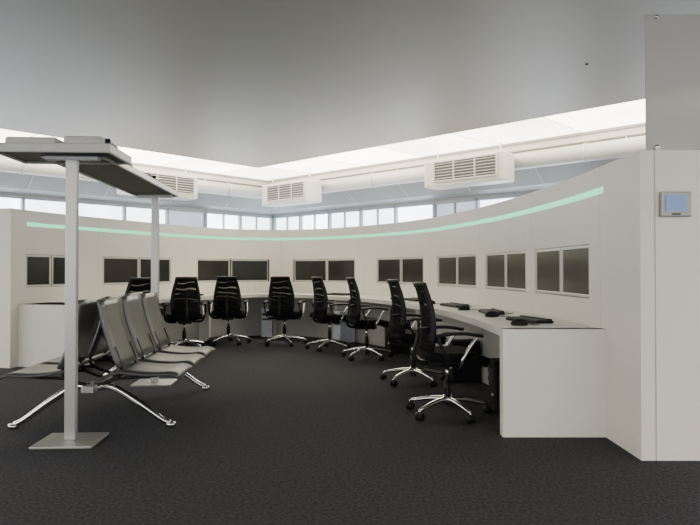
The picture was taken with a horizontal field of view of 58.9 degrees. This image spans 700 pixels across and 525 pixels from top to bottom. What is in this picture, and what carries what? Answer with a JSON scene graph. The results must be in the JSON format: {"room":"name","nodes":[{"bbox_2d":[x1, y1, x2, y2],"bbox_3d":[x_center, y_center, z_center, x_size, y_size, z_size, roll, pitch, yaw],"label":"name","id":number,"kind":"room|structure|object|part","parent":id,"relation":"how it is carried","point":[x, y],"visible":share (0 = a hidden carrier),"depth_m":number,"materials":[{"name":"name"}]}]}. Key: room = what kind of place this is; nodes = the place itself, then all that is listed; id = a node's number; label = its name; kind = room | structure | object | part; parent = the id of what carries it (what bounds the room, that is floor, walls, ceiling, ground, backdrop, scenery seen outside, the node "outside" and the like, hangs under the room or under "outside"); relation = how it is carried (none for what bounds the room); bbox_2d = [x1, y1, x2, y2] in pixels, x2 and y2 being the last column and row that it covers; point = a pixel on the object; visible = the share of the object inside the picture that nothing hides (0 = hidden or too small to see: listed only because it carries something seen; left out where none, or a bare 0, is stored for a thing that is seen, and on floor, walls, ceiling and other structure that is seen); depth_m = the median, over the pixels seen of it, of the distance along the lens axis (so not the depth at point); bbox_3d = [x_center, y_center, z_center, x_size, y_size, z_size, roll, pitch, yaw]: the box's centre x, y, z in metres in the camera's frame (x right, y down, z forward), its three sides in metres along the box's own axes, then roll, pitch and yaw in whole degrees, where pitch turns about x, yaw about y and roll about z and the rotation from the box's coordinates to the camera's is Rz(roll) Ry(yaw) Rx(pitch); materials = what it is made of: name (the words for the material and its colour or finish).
{"room":"control room","nodes":[
{"label":"control room","id":0,"kind":"room"},
{"bbox_2d":[0,192,272,215],"bbox_3d":[-7.812,-0.316,9.458,0.200,3.200,17.400,-1,-1,43],"label":"wall","id":1,"kind":"structure","parent":0,"point":[4,193],"depth_m":12.78,"materials":[{"name":"grey paint"}]},
{"bbox_2d":[0,164,272,214],"bbox_3d":[-7.409,-1.599,9.098,0.900,0.638,17.000,-1,-1,43],"label":"trim","id":2,"kind":"structure","parent":1,"relation":"attached to","point":[9,182],"depth_m":12.46,"materials":[{"name":"grey"}]},
{"bbox_2d":[0,194,272,229],"bbox_3d":[-7.825,-0.426,9.393,0.110,1.620,17.165,-1,-1,43],"label":"window","id":3,"kind":"structure","parent":1,"relation":"in","point":[172,216],"depth_m":13.13,"materials":[{"name":"grey"}]},
{"bbox_2d":[0,0,699,181],"bbox_3d":[-1.158,-2.070,3.271,18.400,0.182,17.400,-1,-1,43],"label":"ceiling","id":4,"kind":"structure","parent":0,"point":[251,83],"depth_m":6.31,"materials":[{"name":"grey paint"}]},
{"bbox_2d":[0,155,261,198],"bbox_3d":[-7.395,-1.720,8.484,0.290,0.415,16.120,-1,-1,43],"label":"ventilation duct","id":5,"kind":"object","parent":4,"relation":"attached to","point":[6,164],"visible":0.52,"depth_m":11.17,"materials":[{"name":"grey metal"}]},
{"bbox_2d":[117,168,196,200],"bbox_3d":[-3.669,-1.571,11.899,0.428,0.630,1.500,-1,-1,43],"label":"air conditioning unit","id":6,"kind":"object","parent":4,"relation":"hanging from","point":[186,185],"visible":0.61,"depth_m":12.02,"materials":[{"name":"grey metal"}]},
{"bbox_2d":[262,172,321,206],"bbox_3d":[-1.274,-1.555,13.256,1.500,0.630,0.428,-1,-1,43],"label":"air conditioning unit","id":7,"kind":"object","parent":4,"relation":"hanging from","point":[306,191],"visible":1,"depth_m":12.95,"materials":[{"name":"grey metal"}]},
{"bbox_2d":[0,99,644,180],"bbox_3d":[-1.158,-2.043,3.270,16.160,0.035,15.160,-1,-1,43],"label":"ceiling light","id":8,"kind":"object","parent":4,"relation":"attached to","point":[633,112],"visible":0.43,"depth_m":10.31,"materials":[{"name":"white plastic"}]},
{"bbox_2d":[425,142,514,189],"bbox_3d":[1.944,-1.591,10.254,1.500,0.630,0.428,-1,-1,43],"label":"air conditioning unit","id":9,"kind":"object","parent":4,"relation":"hanging from","point":[497,167],"visible":1,"depth_m":10.02,"materials":[{"name":"grey"}]},
{"bbox_2d":[319,135,644,192],"bbox_3d":[4.362,-1.719,8.538,17.120,0.415,0.290,-1,-1,43],"label":"ventilation duct","id":10,"kind":"object","parent":4,"relation":"attached to","point":[617,148],"visible":0.48,"depth_m":9.70,"materials":[{"name":"grey metal"}]},
{"bbox_2d":[0,335,699,524],"bbox_3d":[-1.158,1.259,3.230,18.400,0.100,17.400,-1,-1,43],"label":"floor","id":11,"kind":"structure","parent":0,"point":[280,434],"depth_m":3.81,"materials":[{"name":"carpet"}]},
{"bbox_2d":[0,142,178,449],"bbox_3d":[-2.019,0.235,5.308,0.765,1.998,2.572,0,-1,-3],"label":"floor lamp","id":12,"kind":"object","parent":11,"relation":"on","point":[106,164],"visible":0.98,"depth_m":4.22,"materials":[{"name":"white metal"}]},
{"bbox_2d":[5,137,63,142],"bbox_3d":[-2.145,-0.799,4.281,0.340,0.094,0.285,0,-1,-3],"label":"light fixture","id":13,"kind":"object","parent":12,"relation":"on","point":[8,139],"depth_m":4.14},
{"bbox_2d":[64,136,117,147],"bbox_3d":[-1.772,-0.799,4.288,0.285,0.094,0.340,0,-1,-3],"label":"light fixture","id":14,"kind":"object","parent":12,"relation":"on","point":[67,139],"depth_m":4.12,"materials":[{"name":"silver metal"}]},
{"bbox_2d":[0,292,214,429],"bbox_3d":[-1.950,0.759,5.331,1.309,0.952,1.680,0,-1,-3],"label":"bench","id":15,"kind":"object","parent":11,"relation":"on","point":[130,327],"visible":0.95,"depth_m":4.90,"materials":[{"name":"silver metal"}]},
{"bbox_2d":[108,278,163,358],"bbox_3d":[-2.765,0.729,8.013,0.701,1.073,0.666,0,-1,-35],"label":"office chair","id":16,"kind":"object","parent":11,"relation":"on","point":[135,285],"visible":0.05,"depth_m":7.78,"materials":[{"name":"black fabric"}]},
{"bbox_2d":[161,277,206,347],"bbox_3d":[-2.440,0.743,9.116,0.701,1.073,0.666,0,-1,-22],"label":"office chair","id":17,"kind":"object","parent":11,"relation":"on","point":[185,302],"visible":0.94,"depth_m":8.91,"materials":[{"name":"black fabric"}]},
{"bbox_2d":[207,276,250,345],"bbox_3d":[-1.932,0.752,9.868,0.701,1.073,0.666,0,-1,-5],"label":"office chair","id":18,"kind":"object","parent":11,"relation":"on","point":[227,294],"visible":1,"depth_m":9.65,"materials":[{"name":"black metal"}]},
{"bbox_2d":[261,307,272,336],"bbox_3d":[-1.452,1.047,10.890,0.190,0.510,0.312,0,-1,-3],"label":"computer tower","id":19,"kind":"object","parent":11,"relation":"on","point":[266,324],"visible":0.8,"depth_m":10.74,"materials":[{"name":"white metal"}]},
{"bbox_2d":[263,276,306,346],"bbox_3d":[-1.025,0.751,9.767,0.701,1.073,0.666,0,-1,12],"label":"office chair","id":20,"kind":"object","parent":11,"relation":"on","point":[281,299],"visible":1,"depth_m":9.54,"materials":[{"name":"black fabric"}]},
{"bbox_2d":[18,293,605,436],"bbox_3d":[-1.114,0.888,7.869,5.809,0.755,7.058,0,-1,0],"label":"curved desk","id":21,"kind":"object","parent":11,"relation":"on","point":[553,380],"depth_m":4.35,"materials":[{"name":"white laminate"}]},
{"bbox_2d":[327,293,349,295],"bbox_3d":[-0.137,0.519,10.219,0.323,0.037,0.440,1,-1,-40],"label":"keyboard","id":22,"kind":"object","parent":21,"relation":"on","point":[337,294],"visible":0.98,"depth_m":10.07,"materials":[{"name":"black plastic"}]},
{"bbox_2d":[404,297,418,301],"bbox_3d":[0.952,0.497,8.372,0.323,0.037,0.440,0,-1,-17],"label":"keyboard","id":23,"kind":"object","parent":21,"relation":"on","point":[415,299],"visible":0.56,"depth_m":8.35,"materials":[{"name":"black plastic"}]},
{"bbox_2d":[440,302,471,307],"bbox_3d":[1.259,0.481,7.054,0.323,0.037,0.440,0,-1,-16],"label":"keyboard","id":24,"kind":"object","parent":21,"relation":"on","point":[451,304],"visible":0.91,"depth_m":6.97,"materials":[{"name":"black plastic"}]},
{"bbox_2d":[458,305,477,309],"bbox_3d":[1.226,0.466,6.403,0.227,0.052,0.080,0,-1,-7],"label":"computer mouse","id":25,"kind":"object","parent":21,"relation":"on","point":[462,307],"visible":0.98,"depth_m":6.37,"materials":[{"name":"black plastic"}]},
{"bbox_2d":[485,311,505,316],"bbox_3d":[1.309,0.455,5.505,0.227,0.052,0.080,0,-1,-4],"label":"computer mouse","id":26,"kind":"object","parent":21,"relation":"on","point":[489,313],"visible":0.95,"depth_m":5.47,"materials":[{"name":"black plastic"}]},
{"bbox_2d":[478,308,513,314],"bbox_3d":[1.430,0.467,5.928,0.323,0.037,0.440,0,-1,1],"label":"keyboard","id":27,"kind":"object","parent":21,"relation":"on","point":[484,311],"visible":0.8,"depth_m":5.88,"materials":[{"name":"black plastic"}]},
{"bbox_2d":[511,318,538,325],"bbox_3d":[1.319,0.444,4.653,0.227,0.052,0.080,0,-1,0],"label":"computer mouse","id":28,"kind":"object","parent":21,"relation":"on","point":[519,321],"visible":1,"depth_m":4.62,"materials":[{"name":"black plastic"}]},
{"bbox_2d":[506,315,553,323],"bbox_3d":[1.505,0.456,4.978,0.323,0.037,0.440,0,-1,-16],"label":"keyboard","id":29,"kind":"object","parent":21,"relation":"on","point":[530,319],"visible":0.96,"depth_m":4.82,"materials":[{"name":"black plastic"}]},
{"bbox_2d":[539,323,579,327],"bbox_3d":[1.531,0.468,4.594,0.210,0.004,0.297,0,-1,-9],"label":"paper sheets","id":30,"kind":"object","parent":21,"relation":"on","point":[557,325],"visible":0.93,"depth_m":4.58,"materials":[{"name":"white paper"}]},
{"bbox_2d":[305,277,351,351],"bbox_3d":[-0.277,0.743,9.155,0.666,1.073,0.701,0,-1,-30],"label":"office chair","id":31,"kind":"object","parent":11,"relation":"on","point":[320,306],"visible":0.98,"depth_m":8.98,"materials":[{"name":"black metal"}]},
{"bbox_2d":[333,310,354,342],"bbox_3d":[-0.099,1.035,9.948,0.312,0.510,0.190,1,-1,-38],"label":"computer tower","id":32,"kind":"object","parent":11,"relation":"on","point":[341,331],"visible":0.46,"depth_m":9.86,"materials":[{"name":"white metal"}]},
{"bbox_2d":[0,150,699,460],"bbox_3d":[0.102,0.315,8.254,8.806,1.910,6.039,0,-1,30],"label":"curved wall","id":33,"kind":"structure","parent":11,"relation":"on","point":[644,266],"depth_m":5.13,"materials":[{"name":"white paint"}]},
{"bbox_2d":[26,255,50,286],"bbox_3d":[-3.951,0.105,7.836,0.039,0.400,0.408,0,-1,18],"label":"wall monitor","id":34,"kind":"object","parent":33,"relation":"attached to","point":[38,267],"visible":1,"depth_m":7.84,"materials":[{"name":"black plastic"}]},
{"bbox_2d":[51,255,64,285],"bbox_3d":[-3.805,0.110,8.232,0.039,0.400,0.408,0,-1,22],"label":"wall monitor","id":35,"kind":"object","parent":33,"relation":"attached to","point":[57,262],"visible":0.59,"depth_m":8.13,"materials":[{"name":"black glass"}]},
{"bbox_2d":[103,257,138,284],"bbox_3d":[-3.387,0.121,9.147,0.039,0.400,0.698,0,-1,25],"label":"wall monitor","id":36,"kind":"object","parent":33,"relation":"attached to","point":[116,270],"visible":0.77,"depth_m":9.12,"materials":[{"name":"black plastic"}]},
{"bbox_2d":[139,258,170,282],"bbox_3d":[-3.085,0.128,9.789,0.039,0.400,0.698,0,-1,25],"label":"wall monitor","id":37,"kind":"object","parent":33,"relation":"attached to","point":[144,263],"visible":0.65,"depth_m":9.89,"materials":[{"name":"black glass"}]},
{"bbox_2d":[197,259,229,281],"bbox_3d":[-2.418,0.142,10.941,0.039,0.400,0.698,-1,-1,42],"label":"wall monitor","id":38,"kind":"object","parent":33,"relation":"attached to","point":[208,269],"visible":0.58,"depth_m":10.92,"materials":[{"name":"black glass"}]},
{"bbox_2d":[231,260,267,281],"bbox_3d":[-1.837,0.147,11.355,0.698,0.400,0.039,0,-1,-20],"label":"wall monitor","id":39,"kind":"object","parent":33,"relation":"attached to","point":[245,270],"visible":0.8,"depth_m":11.35,"materials":[{"name":"black plastic"}]},
{"bbox_2d":[294,259,326,281],"bbox_3d":[-0.709,0.146,11.241,0.698,0.400,0.039,0,-1,29],"label":"wall monitor","id":40,"kind":"object","parent":33,"relation":"attached to","point":[304,270],"visible":1,"depth_m":11.24,"materials":[{"name":"black glass"}]},
{"bbox_3d":[-0.064,-0.469,8.139,6.936,0.043,4.724,0,-1,30],"label":"led light strip","id":41,"kind":"part","parent":33,"relation":"part of","materials":[{"name":"plastic"}]},
{"bbox_2d":[327,259,354,281],"bbox_3d":[-0.144,0.141,10.804,0.698,0.400,0.039,-1,-1,44],"label":"wall monitor","id":42,"kind":"object","parent":33,"relation":"attached to","point":[338,270],"visible":0.86,"depth_m":10.81,"materials":[{"name":"black glass"}]},
{"bbox_2d":[377,258,400,283],"bbox_3d":[0.630,0.129,9.846,0.039,0.400,0.618,0,-1,-33],"label":"wall monitor","id":43,"kind":"object","parent":33,"relation":"attached to","point":[387,268],"visible":0.96,"depth_m":9.85,"materials":[{"name":"black plastic"}]},
{"bbox_2d":[401,257,422,283],"bbox_3d":[0.951,0.122,9.301,0.039,0.400,0.618,0,-1,-27],"label":"wall monitor","id":44,"kind":"object","parent":33,"relation":"attached to","point":[411,267],"visible":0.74,"depth_m":9.32,"materials":[{"name":"black glass"}]},
{"bbox_2d":[438,255,456,285],"bbox_3d":[1.322,0.111,8.327,0.040,0.400,0.598,0,-1,-16],"label":"wall monitor","id":45,"kind":"object","parent":33,"relation":"attached to","point":[447,265],"visible":0.96,"depth_m":8.33,"materials":[{"name":"black glass"}]},
{"bbox_2d":[457,254,475,286],"bbox_3d":[1.471,0.104,7.734,0.039,0.400,0.598,0,-1,-13],"label":"wall monitor","id":46,"kind":"object","parent":33,"relation":"attached to","point":[466,264],"visible":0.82,"depth_m":7.75,"materials":[{"name":"black glass"}]},
{"bbox_2d":[486,252,505,289],"bbox_3d":[1.634,0.093,6.894,0.039,0.400,0.548,0,-1,-9],"label":"wall monitor","id":47,"kind":"object","parent":33,"relation":"attached to","point":[495,262],"visible":0.84,"depth_m":6.88,"materials":[{"name":"black plastic"}]},
{"bbox_2d":[506,251,525,290],"bbox_3d":[1.712,0.087,6.338,0.039,0.400,0.548,0,-1,-7],"label":"wall monitor","id":48,"kind":"object","parent":33,"relation":"attached to","point":[515,261],"visible":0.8,"depth_m":6.33,"materials":[{"name":"black plastic"}]},
{"bbox_2d":[535,248,560,294],"bbox_3d":[1.782,0.077,5.540,0.039,0.400,0.588,0,-1,-4],"label":"wall monitor","id":49,"kind":"object","parent":33,"relation":"attached to","point":[547,261],"visible":0.76,"depth_m":5.53,"materials":[{"name":"black plastic"}]},
{"bbox_2d":[561,245,588,297],"bbox_3d":[1.810,0.070,4.940,0.039,0.400,0.588,0,-1,-1],"label":"wall monitor","id":50,"kind":"object","parent":33,"relation":"attached to","point":[574,259],"visible":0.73,"depth_m":4.94,"materials":[{"name":"black plastic"}]},
{"bbox_2d":[645,14,699,149],"bbox_3d":[2.235,-1.130,3.914,0.740,0.875,0.050,0,-1,0],"label":"screen panel","id":51,"kind":"object","parent":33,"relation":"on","point":[672,41],"visible":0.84,"depth_m":3.91,"materials":[{"name":"grey metal"}]},
{"bbox_2d":[659,191,690,216],"bbox_3d":[2.000,-0.359,3.810,0.190,0.155,0.030,0,-1,0],"label":"panel","id":52,"kind":"object","parent":33,"relation":"attached to","point":[671,203],"visible":1,"depth_m":3.80,"materials":[{"name":"grey"}]},
{"bbox_2d":[341,277,392,360],"bbox_3d":[0.245,0.732,8.248,0.666,1.073,0.701,0,-1,-15],"label":"office chair","id":53,"kind":"object","parent":11,"relation":"on","point":[354,306],"visible":1,"depth_m":8.09,"materials":[{"name":"black fabric"}]},
{"bbox_2d":[385,322,409,353],"bbox_3d":[0.660,1.061,8.754,0.312,0.430,0.190,0,-1,-22],"label":"computer tower","id":54,"kind":"object","parent":11,"relation":"on","point":[394,348],"visible":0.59,"depth_m":8.67,"materials":[{"name":"black plastic"}]},
{"bbox_2d":[380,279,446,386],"bbox_3d":[0.685,0.711,6.497,0.666,1.073,0.701,0,-1,-12],"label":"office chair","id":55,"kind":"object","parent":11,"relation":"on","point":[398,314],"visible":0.83,"depth_m":6.37,"materials":[{"name":"black metal"}]},
{"bbox_2d":[406,282,491,423],"bbox_3d":[0.816,0.694,5.044,0.666,1.073,0.701,0,-1,-5],"label":"office chair","id":56,"kind":"object","parent":11,"relation":"on","point":[440,356],"visible":1,"depth_m":4.91,"materials":[{"name":"black fabric"}]},
{"bbox_2d":[447,339,479,382],"bbox_3d":[1.192,1.034,6.537,0.312,0.430,0.190,0,-1,-8],"label":"computer tower","id":57,"kind":"object","parent":11,"relation":"on","point":[470,371],"visible":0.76,"depth_m":6.45,"materials":[{"name":"black plastic"}]},
{"bbox_2d":[488,358,499,413],"bbox_3d":[1.314,1.017,5.139,0.312,0.430,0.190,0,-1,-2],"label":"computer tower","id":58,"kind":"object","parent":11,"relation":"on","point":[494,364],"visible":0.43,"depth_m":5.04,"materials":[{"name":"black plastic"}]},
{"bbox_2d":[273,190,536,215],"bbox_3d":[4.709,-0.315,9.538,18.400,3.200,0.200,-1,-1,43],"label":"wall","id":59,"kind":"structure","parent":0,"point":[521,192],"depth_m":12.55,"materials":[{"name":"grey paint"}]},
{"bbox_2d":[273,193,527,229],"bbox_3d":[4.676,-0.425,9.522,18.025,1.620,0.110,-1,-1,43],"label":"window","id":60,"kind":"structure","parent":59,"relation":"in","point":[417,211],"depth_m":13.32,"materials":[{"name":"grey glass"}]},
{"bbox_2d":[268,126,644,214],"bbox_3d":[4.334,-1.598,9.151,18.000,0.638,0.900,-1,-1,43],"label":"trim","id":61,"kind":"structure","parent":59,"relation":"attached to","point":[538,178],"depth_m":11.45,"materials":[{"name":"grey"}]}
]}

